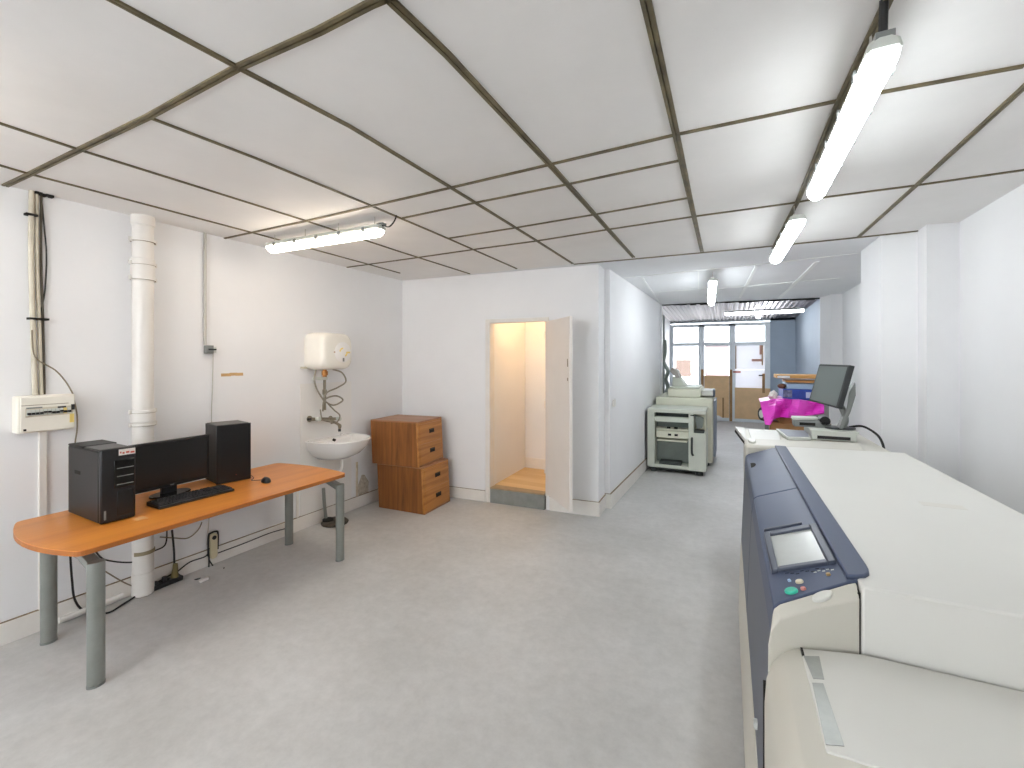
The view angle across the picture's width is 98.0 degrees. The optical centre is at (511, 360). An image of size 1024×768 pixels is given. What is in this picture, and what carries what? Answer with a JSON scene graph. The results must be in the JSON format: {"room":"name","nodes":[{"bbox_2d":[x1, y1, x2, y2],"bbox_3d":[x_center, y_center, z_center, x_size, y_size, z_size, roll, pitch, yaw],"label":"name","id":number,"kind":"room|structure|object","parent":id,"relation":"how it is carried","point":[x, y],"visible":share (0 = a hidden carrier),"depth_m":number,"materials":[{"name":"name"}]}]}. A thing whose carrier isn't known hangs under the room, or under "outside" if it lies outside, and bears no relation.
{"room":"print shop","nodes":[
{"label":"print shop","id":0,"kind":"room"},
{"bbox_2d":[95,531,167,562],"bbox_3d":[-2.586,1.302,3.041,0.010,0.158,0.409,0,0,27],"label":"power cable","id":1,"kind":"object","parent":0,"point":[97,553],"visible":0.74,"depth_m":2.98,"materials":[{"name":"black plastic"}]},
{"bbox_2d":[0,184,401,622],"bbox_3d":[-3.033,0.305,2.501,0.357,2.610,7.250,0,0,26],"label":"wall","id":2,"kind":"structure","parent":0,"point":[262,305],"depth_m":3.27,"materials":[{"name":"paint"}]},
{"bbox_2d":[28,190,37,394],"bbox_3d":[-2.817,-0.400,2.617,0.024,1.200,0.042,0,0,26],"label":"cable conduit","id":3,"kind":"object","parent":2,"relation":"attached to","point":[30,192],"visible":1,"depth_m":2.61,"materials":[{"name":"plastic"}]},
{"bbox_2d":[26,317,48,320],"bbox_3d":[-2.807,-0.249,2.635,0.042,0.012,0.085,0,0,26],"label":"clamp","id":4,"kind":"object","parent":2,"relation":"attached to","point":[27,318],"visible":1,"depth_m":2.62,"materials":[{"name":"black"}]},
{"bbox_2d":[34,194,43,394],"bbox_3d":[-2.810,-0.400,2.644,0.018,1.200,0.039,0,0,26],"label":"cable conduit","id":5,"kind":"object","parent":2,"relation":"attached to","point":[36,196],"visible":1,"depth_m":2.64,"materials":[{"name":"plastic"}]},
{"bbox_2d":[38,431,46,609],"bbox_3d":[-2.809,0.948,2.662,0.018,1.065,0.036,0,0,26],"label":"duct","id":6,"kind":"object","parent":2,"relation":"attached to","point":[42,436],"visible":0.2,"depth_m":2.65,"materials":[{"name":"paint"}]},
{"bbox_2d":[40,195,45,393],"bbox_3d":[-2.805,-0.400,2.660,0.012,1.200,0.027,0,0,26],"label":"cable","id":7,"kind":"object","parent":2,"relation":"attached to","point":[41,196],"visible":1,"depth_m":2.65,"materials":[{"name":"brown plastic"}]},
{"bbox_2d":[12,394,74,433],"bbox_3d":[-2.771,0.309,2.643,0.108,0.213,0.250,0,0,26],"label":"electrical panel","id":8,"kind":"object","parent":2,"relation":"attached to","point":[50,412],"visible":1,"depth_m":2.61,"materials":[{"name":"beige plastic"}]},
{"bbox_2d":[31,330,73,393],"bbox_3d":[-2.771,0.013,2.687,0.008,0.388,0.188,0,0,27],"label":"cable","id":9,"kind":"object","parent":8,"relation":"attached to","point":[37,359],"visible":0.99,"depth_m":2.65,"materials":[{"name":"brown plastic"}]},
{"bbox_2d":[74,403,77,442],"bbox_3d":[-2.732,0.463,2.786,0.008,0.439,0.024,0,0,26],"label":"cable","id":10,"kind":"object","parent":8,"relation":"hanging from","point":[75,403],"visible":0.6,"depth_m":2.79,"materials":[{"name":"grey plastic"}]},
{"bbox_2d":[41,210,46,358],"bbox_3d":[-2.803,-0.400,2.664,0.008,1.200,0.032,0,0,26],"label":"cable","id":11,"kind":"object","parent":2,"relation":"attached to","point":[43,210],"visible":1,"depth_m":2.67,"materials":[{"name":"black plastic"}]},
{"bbox_2d":[128,213,156,597],"bbox_3d":[-2.555,0.288,3.081,0.141,2.643,0.141,0,0,-17],"label":"drain pipe","id":12,"kind":"object","parent":2,"relation":"attached to","point":[143,266],"visible":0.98,"depth_m":3.03,"materials":[{"name":"paint"}]},
{"bbox_2d":[131,569,154,597],"bbox_3d":[-2.555,1.530,3.081,0.126,0.160,0.126,0,0,26],"label":"drain pipe","id":13,"kind":"object","parent":12,"relation":"attached to","point":[142,582],"depth_m":3.03,"materials":[{"name":"paint"}]},
{"bbox_2d":[134,546,154,556],"bbox_3d":[-2.517,1.315,3.063,0.049,0.024,0.126,0,0,26],"label":"tape","id":14,"kind":"object","parent":12,"relation":"attached to","point":[153,549],"visible":1,"depth_m":3.04,"materials":[{"name":"brown"}]},
{"bbox_2d":[160,522,201,538],"bbox_3d":[-2.452,1.287,3.306,0.009,0.095,0.286,0,0,27],"label":"power cable","id":15,"kind":"object","parent":2,"relation":"attached to","point":[201,522],"visible":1,"depth_m":3.31,"materials":[{"name":"brown plastic"}]},
{"bbox_2d":[0,489,378,646],"bbox_3d":[-2.912,1.544,2.459,0.014,0.131,6.881,0,0,27],"label":"baseboard","id":16,"kind":"structure","parent":2,"relation":"attached to","point":[11,630],"depth_m":3.39,"materials":[{"name":"paint"}]},
{"bbox_2d":[203,232,206,344],"bbox_3d":[-2.395,-0.562,3.471,0.019,0.875,0.020,0,0,26],"label":"conduit","id":17,"kind":"object","parent":2,"relation":"attached to","point":[204,233],"visible":1,"depth_m":3.46,"materials":[{"name":"grey"}]},
{"bbox_2d":[204,345,216,353],"bbox_3d":[-2.372,-0.090,3.499,0.046,0.064,0.077,0,0,26],"label":"junction box","id":18,"kind":"object","parent":2,"relation":"attached to","point":[208,349],"visible":1,"depth_m":3.47,"materials":[{"name":"grey plastic"}]},
{"bbox_2d":[207,353,218,558],"bbox_3d":[-2.358,0.745,3.510,0.039,1.621,0.088,0,0,26],"label":"cable","id":19,"kind":"object","parent":18,"relation":"hanging from","point":[213,353],"depth_m":3.50,"materials":[{"name":"grey plastic"}]},
{"bbox_2d":[178,548,209,571],"bbox_3d":[-2.416,1.509,3.377,0.010,0.099,0.230,0,0,27],"label":"power cable","id":20,"kind":"object","parent":19,"relation":"attached to","point":[209,548],"visible":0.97,"depth_m":3.37,"materials":[{"name":"black plastic"}]},
{"bbox_2d":[221,373,242,375],"bbox_3d":[-2.308,0.111,3.670,0.006,0.028,0.179,0,0,26],"label":"tape remnant","id":21,"kind":"object","parent":2,"relation":"attached to","point":[222,374],"visible":1,"depth_m":3.67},
{"bbox_2d":[218,528,284,552],"bbox_3d":[-2.197,1.526,3.812,0.009,0.024,0.618,0,0,27],"label":"power cable","id":22,"kind":"object","parent":2,"relation":"attached to","point":[284,528],"visible":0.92,"depth_m":3.77,"materials":[{"name":"black plastic"}]},
{"bbox_2d":[296,491,298,531],"bbox_3d":[-2.030,1.415,4.208,0.014,0.390,0.020,0,0,26],"label":"batten","id":23,"kind":"object","parent":2,"relation":"attached to","point":[297,492],"visible":0.64,"depth_m":4.20,"materials":[{"name":"paint"}]},
{"bbox_2d":[307,416,341,431],"bbox_3d":[-1.840,0.619,4.401,0.181,0.172,0.373,0,0,26],"label":"tap","id":24,"kind":"object","parent":2,"relation":"attached to","point":[309,418],"visible":0.88,"depth_m":4.43,"materials":[{"name":"metal"}]},
{"bbox_2d":[311,417,335,420],"bbox_3d":[-1.859,0.578,4.427,0.034,0.068,0.343,0,0,26],"label":"tap","id":25,"kind":"object","parent":24,"relation":"on","point":[312,418],"depth_m":4.41,"materials":[{"name":"metal"}]},
{"bbox_2d":[300,381,350,515],"bbox_3d":[-1.876,0.850,4.519,0.008,1.261,0.628,0,0,27],"label":"panel","id":26,"kind":"object","parent":2,"relation":"attached to","point":[310,400],"visible":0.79,"depth_m":4.45,"materials":[{"name":"white"}]},
{"bbox_2d":[300,332,350,369],"bbox_3d":[-1.802,-0.095,4.366,0.281,0.360,0.410,0,0,26],"label":"water heater","id":27,"kind":"object","parent":2,"relation":"attached to","point":[322,351],"visible":1,"depth_m":4.25,"materials":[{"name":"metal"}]},
{"bbox_2d":[312,369,346,426],"bbox_3d":[-1.812,0.376,4.423,0.082,0.608,0.388,0,0,30],"label":"hoses","id":28,"kind":"object","parent":27,"relation":"attached to","point":[324,378],"visible":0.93,"depth_m":4.36,"materials":[{"name":"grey metal"}]},
{"bbox_2d":[305,433,370,459],"bbox_3d":[-1.666,0.872,4.455,0.434,0.227,0.593,0,0,26],"label":"washbasin","id":29,"kind":"object","parent":2,"relation":"attached to","point":[342,446],"visible":1,"depth_m":4.32,"materials":[{"name":"white ceramic"}]},
{"bbox_2d":[322,459,343,517],"bbox_3d":[-1.793,1.330,4.453,0.206,0.701,0.082,0,0,-29],"label":"pipe","id":30,"kind":"object","parent":29,"relation":"attached to","point":[342,460],"visible":0.58,"depth_m":4.40,"materials":[{"name":"paint"}]},
{"bbox_2d":[356,462,357,496],"bbox_3d":[-1.697,1.357,4.867,0.014,0.505,0.020,0,0,26],"label":"batten","id":31,"kind":"object","parent":2,"relation":"attached to","point":[356,462],"visible":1,"depth_m":4.86,"materials":[{"name":"paint"}]},
{"bbox_2d":[358,475,368,494],"bbox_3d":[-1.658,1.419,4.957,0.007,0.311,0.162,0,0,26],"label":"plaster patch","id":32,"kind":"object","parent":2,"relation":"attached to","point":[363,484],"visible":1,"depth_m":4.96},
{"bbox_2d":[0,421,764,767],"bbox_3d":[1.526,1.670,5.318,6.100,0.120,16.300,0,0,26],"label":"floor","id":33,"kind":"structure","parent":0,"point":[461,633],"depth_m":2.46,"materials":[{"name":"paint"}]},
{"bbox_2d":[58,593,123,622],"bbox_3d":[-2.688,1.577,2.852,0.034,0.039,0.317,0,0,27],"label":"duct","id":34,"kind":"object","parent":33,"relation":"on","point":[119,596],"visible":0.65,"depth_m":2.79,"materials":[{"name":"paint"}]},
{"bbox_2d":[106,571,131,585],"bbox_3d":[-2.599,1.483,3.011,0.022,0.253,0.269,0,0,31],"label":"power cable","id":35,"kind":"object","parent":33,"relation":"on","point":[106,571],"visible":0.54,"depth_m":2.96,"materials":[{"name":"brown plastic"}]},
{"bbox_2d":[69,556,170,613],"bbox_3d":[-2.569,1.396,2.980,0.128,0.431,0.567,0,0,26],"label":"power cable","id":36,"kind":"object","parent":33,"relation":"on","point":[70,558],"visible":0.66,"depth_m":2.77,"materials":[{"name":"black plastic"}]},
{"bbox_2d":[154,563,182,590],"bbox_3d":[-2.503,1.545,3.161,0.060,0.131,0.280,0,0,26],"label":"power strip","id":37,"kind":"object","parent":33,"relation":"on","point":[175,577],"visible":0.66,"depth_m":3.21,"materials":[{"name":"black plastic"}]},
{"bbox_2d":[171,530,174,563],"bbox_3d":[-2.474,1.401,3.262,0.014,0.337,0.046,0,0,26],"label":"power cable","id":38,"kind":"object","parent":37,"relation":"attached to","point":[172,533],"visible":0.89,"depth_m":3.25,"materials":[{"name":"black plastic"}]},
{"bbox_2d":[13,463,344,689],"bbox_3d":[-2.058,1.255,3.018,0.830,0.710,1.772,0,0,26],"label":"desk","id":39,"kind":"object","parent":33,"relation":"on","point":[64,533],"visible":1,"depth_m":2.52,"materials":[{"name":"laminate"}]},
{"bbox_2d":[68,440,134,524],"bbox_3d":[-2.396,0.694,2.598,0.440,0.412,0.160,0,0,28],"label":"computer tower","id":40,"kind":"object","parent":39,"relation":"on","point":[101,473],"visible":1,"depth_m":2.51,"materials":[{"name":"black metal"}]},
{"bbox_2d":[117,488,132,515],"bbox_3d":[-2.192,0.797,2.523,0.005,0.140,0.075,0,0,28],"label":"grille","id":41,"kind":"object","parent":40,"relation":"attached to","point":[124,497],"depth_m":2.52,"materials":[{"name":"plastic"}]},
{"bbox_2d":[128,434,208,499],"bbox_3d":[-2.302,0.714,2.998,0.170,0.372,0.486,0,0,24],"label":"monitor","id":42,"kind":"object","parent":39,"relation":"on","point":[163,465],"visible":0.8,"depth_m":2.98,"materials":[{"name":"black plastic"}]},
{"bbox_2d":[147,484,233,509],"bbox_3d":[-2.098,0.883,2.925,0.165,0.033,0.445,0,0,28],"label":"keyboard","id":43,"kind":"object","parent":39,"relation":"on","point":[178,499],"visible":1,"depth_m":2.88,"materials":[{"name":"black plastic"}]},
{"bbox_2d":[205,420,250,484],"bbox_3d":[-2.159,0.684,3.384,0.252,0.431,0.229,0,0,39],"label":"case","id":44,"kind":"object","parent":39,"relation":"on","point":[229,441],"visible":1,"depth_m":3.30,"materials":[{"name":"metal"}]},
{"bbox_2d":[251,475,270,482],"bbox_3d":[-1.923,0.881,3.361,0.319,0.036,0.078,0,0,32],"label":"computer mouse","id":45,"kind":"object","parent":39,"relation":"on","point":[264,479],"visible":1,"depth_m":3.29,"materials":[{"name":"black plastic"}]},
{"bbox_2d":[194,548,209,579],"bbox_3d":[-2.356,1.564,3.353,0.163,0.214,0.228,0,0,26],"label":"power cable","id":46,"kind":"object","parent":33,"relation":"on","point":[207,548],"visible":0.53,"depth_m":3.47,"materials":[{"name":"black plastic"}]},
{"bbox_2d":[321,516,348,527],"bbox_3d":[-1.760,1.583,4.422,0.260,0.055,0.260,0,0,26],"label":"floor drain","id":47,"kind":"object","parent":33,"relation":"on","point":[330,522],"visible":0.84,"depth_m":4.36,"materials":[{"name":"black"}]},
{"bbox_2d":[377,458,449,514],"bbox_3d":[-1.098,1.366,5.010,0.628,0.488,0.505,0,0,24],"label":"base cabinet","id":48,"kind":"object","parent":33,"relation":"on","point":[422,490],"visible":0.94,"depth_m":4.80,"materials":[{"name":"brown wood"}]},
{"bbox_2d":[371,414,442,467],"bbox_3d":[-1.174,0.882,5.016,0.626,0.478,0.505,0,0,21],"label":"upper cabinet","id":49,"kind":"object","parent":48,"relation":"on","point":[416,441],"visible":1,"depth_m":4.81,"materials":[{"name":"brown wood"}]},
{"bbox_2d":[662,306,662,393],"bbox_3d":[2.630,0.320,7.894,0.075,2.580,0.080,0,0,26],"label":"post","id":50,"kind":"object","parent":33,"relation":"on","point":[662,306],"visible":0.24,"depth_m":7.88,"materials":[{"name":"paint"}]},
{"bbox_2d":[663,340,669,392],"bbox_3d":[2.835,0.610,8.206,0.149,2.000,0.070,0,0,26],"label":"pipe","id":51,"kind":"object","parent":33,"relation":"on","point":[665,366],"visible":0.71,"depth_m":8.18,"materials":[{"name":"metal"}]},
{"bbox_2d":[647,404,707,475],"bbox_3d":[2.458,1.150,6.604,0.797,0.920,0.692,0,0,26],"label":"copier finisher","id":52,"kind":"object","parent":33,"relation":"on","point":[677,435],"visible":1,"depth_m":6.43,"materials":[{"name":"grey plastic"}]},
{"bbox_2d":[656,430,688,438],"bbox_3d":[2.341,1.060,6.481,0.440,0.100,0.214,0,0,26],"label":"paper tray","id":53,"kind":"object","parent":52,"relation":"on","point":[662,434],"depth_m":6.39,"materials":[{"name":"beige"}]},
{"bbox_2d":[656,368,716,465],"bbox_3d":[2.922,0.861,7.408,0.865,1.498,1.120,0,0,26],"label":"photocopier","id":54,"kind":"object","parent":33,"relation":"on","point":[681,393],"visible":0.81,"depth_m":6.97,"materials":[{"name":"grey"}]},
{"bbox_2d":[701,388,713,395],"bbox_3d":[3.190,0.505,7.233,0.180,0.090,0.600,0,0,26],"label":"tray","id":55,"kind":"object","parent":54,"relation":"on","point":[704,391],"depth_m":6.98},
{"bbox_2d":[758,408,768,429],"bbox_3d":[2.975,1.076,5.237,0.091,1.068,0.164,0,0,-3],"label":"wheel","id":56,"kind":"object","parent":33,"relation":"on","point":[760,414],"visible":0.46,"depth_m":5.23,"materials":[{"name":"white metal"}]},
{"bbox_2d":[735,427,889,489],"bbox_3d":[2.137,1.087,3.278,0.878,1.045,0.954,0,0,26],"label":"table","id":57,"kind":"object","parent":33,"relation":"on","point":[743,434],"visible":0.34,"depth_m":3.34,"materials":[{"name":"white"}]},
{"bbox_2d":[776,429,810,439],"bbox_3d":[2.156,0.559,3.382,0.222,0.025,0.434,0,0,26],"label":"pad","id":58,"kind":"object","parent":57,"relation":"on","point":[788,434],"visible":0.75,"depth_m":3.31,"materials":[{"name":"grey plastic"}]},
{"bbox_2d":[804,424,858,441],"bbox_3d":[2.376,0.535,3.337,0.290,0.078,0.380,0,0,26],"label":"box","id":59,"kind":"object","parent":57,"relation":"on","point":[815,433],"visible":0.67,"depth_m":3.18,"materials":[{"name":"grey plastic"}]},
{"bbox_2d":[791,415,830,427],"bbox_3d":[2.264,0.454,3.373,0.244,0.085,0.115,0,0,26],"label":"card reader","id":60,"kind":"object","parent":59,"relation":"on","point":[821,421],"visible":0.95,"depth_m":3.33,"materials":[{"name":"grey plastic"}]},
{"bbox_2d":[791,416,817,419],"bbox_3d":[2.227,0.434,3.390,0.162,0.020,0.115,0,0,26],"label":"tray","id":61,"kind":"object","parent":60,"relation":"on","point":[793,417],"depth_m":3.35,"materials":[{"name":"grey plastic"}]},
{"bbox_2d":[809,364,855,429],"bbox_3d":[2.358,0.262,3.222,0.263,0.476,0.236,0,0,2],"label":"monitor","id":62,"kind":"object","parent":59,"relation":"on","point":[831,387],"visible":0.98,"depth_m":3.19,"materials":[{"name":"grey"}]},
{"bbox_2d":[849,425,884,448],"bbox_3d":[2.520,0.597,3.143,0.047,0.271,0.268,0,0,-13],"label":"power cable","id":63,"kind":"object","parent":59,"relation":"attached to","point":[865,427],"visible":0.62,"depth_m":3.12,"materials":[{"name":"black plastic"}]},
{"bbox_2d":[739,438,1023,767],"bbox_3d":[1.447,1.056,1.900,0.827,1.108,2.309,0,0,26],"label":"printer","id":64,"kind":"object","parent":33,"relation":"on","point":[846,547],"visible":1,"depth_m":1.20,"materials":[{"name":"white plastic"}]},
{"bbox_2d":[763,647,1023,767],"bbox_3d":[0.885,1.132,0.732,0.806,0.956,0.400,0,0,26],"label":"printer","id":65,"kind":"object","parent":33,"relation":"on","point":[822,709],"visible":1,"depth_m":0.83,"materials":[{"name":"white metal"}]},
{"bbox_3d":[3.436,1.385,5.335,0.600,0.450,0.560,0,0,26],"label":"carton","id":66,"kind":"object","parent":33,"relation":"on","visible":0},
{"bbox_2d":[769,421,830,429],"bbox_3d":[3.411,0.934,5.319,0.610,0.448,0.550,0,0,26],"label":"carton","id":67,"kind":"object","parent":66,"relation":"on","point":[774,425],"visible":0.02,"depth_m":5.15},
{"bbox_2d":[776,417,791,423],"bbox_3d":[3.118,0.673,5.073,0.217,0.087,0.130,0,0,26],"label":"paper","id":68,"kind":"object","parent":67,"relation":"on","point":[783,420],"visible":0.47,"depth_m":5.05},
{"bbox_2d":[773,405,828,420],"bbox_3d":[3.417,0.603,5.344,0.560,0.210,0.500,0,0,26],"label":"carton","id":69,"kind":"object","parent":67,"relation":"on","point":[826,408],"visible":0.03,"depth_m":5.01,"materials":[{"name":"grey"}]},
{"bbox_2d":[759,396,823,424],"bbox_3d":[3.236,0.574,5.176,0.630,0.297,0.694,0,0,26],"label":"plastic sheet","id":70,"kind":"object","parent":69,"relation":"on","point":[772,409],"visible":0.81,"depth_m":5.02,"materials":[{"name":"plastic"}]},
{"bbox_2d":[768,390,777,398],"bbox_3d":[3.043,0.410,5.192,0.099,0.139,0.134,0,0,26],"label":"crumpled bag","id":71,"kind":"object","parent":70,"relation":"on","point":[772,395],"visible":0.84,"depth_m":5.15,"materials":[{"name":"beige"}]},
{"bbox_2d":[779,388,811,399],"bbox_3d":[3.450,0.384,5.271,0.458,0.119,0.503,0,0,26],"label":"box","id":72,"kind":"object","parent":70,"relation":"on","point":[804,394],"visible":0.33,"depth_m":5.09,"materials":[{"name":"blue"}]},
{"bbox_2d":[783,390,791,397],"bbox_3d":[3.176,0.377,5.127,0.088,0.086,0.004,0,0,26],"label":"print","id":73,"kind":"object","parent":72,"relation":"attached to","point":[786,393],"depth_m":5.13},
{"bbox_2d":[782,382,813,388],"bbox_3d":[3.459,0.291,5.279,0.389,0.063,0.440,0,0,26],"label":"box","id":74,"kind":"object","parent":72,"relation":"on","point":[789,385],"visible":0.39,"depth_m":5.13,"materials":[{"name":"blue"}]},
{"bbox_2d":[782,379,814,382],"bbox_3d":[3.433,0.235,5.237,0.399,0.023,0.420,0,0,26],"label":"wooden board","id":75,"kind":"object","parent":74,"relation":"on","point":[784,380],"visible":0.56,"depth_m":5.11,"materials":[{"name":"brown wood"}]},
{"bbox_2d":[774,374,815,378],"bbox_3d":[3.395,0.179,5.199,0.553,0.042,0.420,0,0,26],"label":"wooden board","id":76,"kind":"object","parent":75,"relation":"on","point":[792,376],"visible":0.56,"depth_m":5.06,"materials":[{"name":"brown wood"}]},
{"bbox_2d":[402,264,604,509],"bbox_3d":[-0.176,0.305,5.218,2.467,2.610,0.346,0,0,22],"label":"wall","id":77,"kind":"structure","parent":0,"point":[443,318],"depth_m":5.13,"materials":[{"name":"paint"}]},
{"bbox_2d":[485,317,548,501],"bbox_3d":[0.060,0.568,4.972,0.755,2.085,0.118,0,0,26],"label":"trim","id":78,"kind":"structure","parent":77,"relation":"attached to","point":[489,323],"depth_m":5.08,"materials":[{"name":"paint"}]},
{"bbox_2d":[490,485,545,509],"bbox_3d":[0.071,1.524,4.976,0.650,0.172,0.135,0,0,26],"label":"step","id":79,"kind":"structure","parent":77,"relation":"attached to","point":[499,494],"depth_m":4.94,"materials":[{"name":"concrete"}]},
{"bbox_2d":[544,316,571,511],"bbox_3d":[0.460,0.500,4.509,0.047,1.850,0.628,0,0,-17],"label":"door","id":80,"kind":"structure","parent":77,"relation":"in","point":[558,333],"depth_m":4.46,"materials":[{"name":"paint"}]},
{"bbox_2d":[549,496,598,516],"bbox_3d":[0.651,1.534,4.695,0.532,0.153,0.014,0,0,22],"label":"baseboard","id":81,"kind":"structure","parent":77,"relation":"attached to","point":[582,507],"depth_m":4.66,"materials":[{"name":"paint"}]},
{"bbox_2d":[605,493,609,508],"bbox_3d":[1.046,1.528,4.858,0.068,0.163,0.014,0,0,22],"label":"baseboard","id":82,"kind":"structure","parent":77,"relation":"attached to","point":[607,494],"depth_m":4.85,"materials":[{"name":"paint"}]},
{"bbox_2d":[495,323,524,483],"bbox_3d":[-0.034,0.360,5.636,0.045,2.500,0.952,0,0,24],"label":"wall","id":83,"kind":"structure","parent":0,"point":[509,337],"depth_m":5.59,"materials":[{"name":"paint"}]},
{"bbox_2d":[0,0,1023,305],"bbox_3d":[0.371,-1.046,3.053,5.800,0.149,11.218,0,0,26],"label":"ceiling","id":84,"kind":"structure","parent":0,"point":[498,135],"depth_m":1.90,"materials":[{"name":"tile"}]},
{"bbox_2d":[34,191,53,198],"bbox_3d":[-2.801,-0.994,2.661,0.050,0.022,0.082,0,0,26],"label":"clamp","id":85,"kind":"object","parent":84,"relation":"attached to","point":[35,192],"visible":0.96,"depth_m":2.66,"materials":[{"name":"black"}]},
{"bbox_2d":[265,215,396,252],"bbox_3d":[-1.373,-0.929,3.285,1.256,0.146,0.109,0,0,25],"label":"fluorescent light","id":86,"kind":"object","parent":84,"relation":"attached to","point":[374,230],"visible":1,"depth_m":3.23,"materials":[{"name":"grey plastic"}]},
{"bbox_2d":[266,228,383,252],"bbox_3d":[-1.416,-0.880,3.305,1.137,0.047,0.093,0,0,25],"label":"diffuser","id":87,"kind":"object","parent":86,"relation":"attached to","point":[355,234],"depth_m":3.24,"materials":[{"name":"white"}]},
{"bbox_2d":[707,272,717,305],"bbox_3d":[2.446,-0.873,5.444,0.099,0.255,1.297,0,0,23],"label":"fluorescent light","id":88,"kind":"object","parent":84,"relation":"hanging from","point":[712,283],"visible":1,"depth_m":5.18,"materials":[{"name":"grey plastic"}]},
{"bbox_2d":[708,281,716,305],"bbox_3d":[2.445,-0.809,5.442,0.083,0.129,1.273,0,0,23],"label":"diffuser","id":89,"kind":"object","parent":88,"relation":"attached to","point":[712,288],"depth_m":5.24,"materials":[{"name":"white"}]},
{"bbox_2d":[769,206,806,263],"bbox_3d":[1.991,-0.908,3.247,0.109,0.184,1.164,0,0,25],"label":"fluorescent light","id":90,"kind":"object","parent":84,"relation":"hanging from","point":[796,222],"visible":0.99,"depth_m":2.98,"materials":[{"name":"grey plastic"}]},
{"bbox_2d":[806,0,902,200],"bbox_3d":[1.297,-0.909,1.762,0.099,0.185,1.208,0,0,27],"label":"fluorescent light","id":91,"kind":"object","parent":84,"relation":"hanging from","point":[881,55],"visible":1,"depth_m":1.41,"materials":[{"name":"grey plastic"}]},
{"bbox_2d":[495,467,544,490],"bbox_3d":[0.434,1.528,5.403,1.040,0.165,0.960,0,0,26],"label":"floor","id":92,"kind":"structure","parent":0,"point":[526,478],"depth_m":5.38,"materials":[{"name":"wood"}]},
{"bbox_2d":[525,322,544,458],"bbox_3d":[0.731,0.360,5.832,1.280,2.500,0.070,0,0,26],"label":"wall","id":93,"kind":"structure","parent":0,"point":[534,331],"depth_m":6.00,"materials":[{"name":"paint"}]},
{"bbox_2d":[525,457,544,468],"bbox_3d":[0.640,1.377,5.828,1.020,0.135,0.015,0,0,26],"label":"baseboard","id":94,"kind":"structure","parent":93,"relation":"attached to","point":[536,463],"depth_m":5.98,"materials":[{"name":"paint"}]},
{"bbox_2d":[605,269,659,493],"bbox_3d":[1.785,0.305,6.332,0.098,2.610,3.293,0,0,28],"label":"wall","id":95,"kind":"structure","parent":0,"point":[632,317],"depth_m":5.58,"materials":[{"name":"paint"}]},
{"bbox_2d":[599,494,605,516],"bbox_3d":[0.961,1.534,4.731,0.014,0.153,0.310,0,0,24],"label":"baseboard","id":96,"kind":"structure","parent":95,"relation":"attached to","point":[602,503],"depth_m":4.71,"materials":[{"name":"paint"}]},
{"bbox_2d":[610,458,648,508],"bbox_3d":[1.830,1.528,6.294,0.016,0.163,3.280,0,0,28],"label":"baseboard","id":97,"kind":"structure","parent":95,"relation":"attached to","point":[624,486],"depth_m":5.51,"materials":[{"name":"paint"}]},
{"bbox_2d":[660,304,671,394],"bbox_3d":[3.507,0.060,10.370,0.650,3.100,5.480,0,0,26],"label":"wall","id":98,"kind":"structure","parent":0,"point":[667,323],"depth_m":11.62,"materials":[{"name":"paint"}]},
{"bbox_2d":[663,315,664,392],"bbox_3d":[3.633,0.252,10.711,0.090,2.716,0.141,0,0,26],"label":"pipe","id":99,"kind":"object","parent":98,"relation":"attached to","point":[663,315],"visible":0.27,"depth_m":10.66,"materials":[{"name":"grey plastic"}]},
{"bbox_2d":[670,317,795,395],"bbox_3d":[5.875,0.060,12.099,3.400,3.100,0.300,0,0,26],"label":"wall","id":100,"kind":"structure","parent":0,"point":[782,332],"depth_m":11.44,"materials":[{"name":"blue paint"}]},
{"bbox_2d":[670,324,700,385],"bbox_3d":[4.851,0.295,12.429,0.810,2.630,0.120,0,0,26],"label":"window","id":101,"kind":"structure","parent":100,"relation":"in","point":[672,344],"depth_m":12.40,"materials":[{"name":"paint"}]},
{"bbox_2d":[701,323,731,420],"bbox_3d":[5.555,0.295,12.093,0.770,2.630,0.110,0,0,26],"label":"door","id":102,"kind":"structure","parent":100,"relation":"in","point":[718,355],"depth_m":12.05,"materials":[{"name":"paint"}]},
{"bbox_2d":[732,322,769,422],"bbox_3d":[6.295,0.295,11.728,0.880,2.630,0.120,0,0,26],"label":"door","id":103,"kind":"structure","parent":100,"relation":"in","point":[750,360],"depth_m":11.71,"materials":[{"name":"paint"}]},
{"bbox_2d":[663,299,816,322],"bbox_3d":[4.772,-1.162,9.828,3.400,0.180,5.350,0,0,26],"label":"ceiling","id":104,"kind":"structure","parent":0,"point":[697,312],"depth_m":10.19,"materials":[{"name":"metal"}]},
{"bbox_2d":[724,307,804,314],"bbox_3d":[4.670,-1.028,8.265,1.321,0.323,0.099,0,0,19],"label":"fluorescent light","id":105,"kind":"object","parent":104,"relation":"hanging from","point":[801,309],"visible":0.97,"depth_m":8.22,"materials":[{"name":"grey plastic"}]},
{"bbox_2d":[796,299,819,379],"bbox_3d":[6.273,0.060,9.210,0.160,3.100,5.150,0,0,26],"label":"wall","id":106,"kind":"structure","parent":0,"point":[808,321],"depth_m":9.47,"materials":[{"name":"paint"}]},
{"bbox_2d":[820,184,1023,514],"bbox_3d":[2.690,0.305,1.890,1.012,2.610,11.150,0,0,26],"label":"wall","id":107,"kind":"structure","parent":0,"point":[931,331],"depth_m":3.23,"materials":[{"name":"paint"}]},
{"label":"outside","id":108,"kind":"structure","parent":0,"visible":0},
{"bbox_3d":[9.527,1.730,19.619,24.000,0.040,16.380,0,0,26],"label":"floor","id":109,"kind":"structure","parent":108,"visible":0},
{"bbox_3d":[6.198,0.840,16.083,0.900,1.780,0.250,0,0,26],"label":"post","id":110,"kind":"object","parent":109,"relation":"on","visible":0},
{"bbox_2d":[676,360,690,376],"bbox_3d":[6.152,0.255,15.966,0.520,0.610,0.100,0,0,26],"label":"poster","id":111,"kind":"object","parent":110,"relation":"attached to","point":[684,366],"visible":0.79,"depth_m":15.90,"materials":[{"name":"pink"}]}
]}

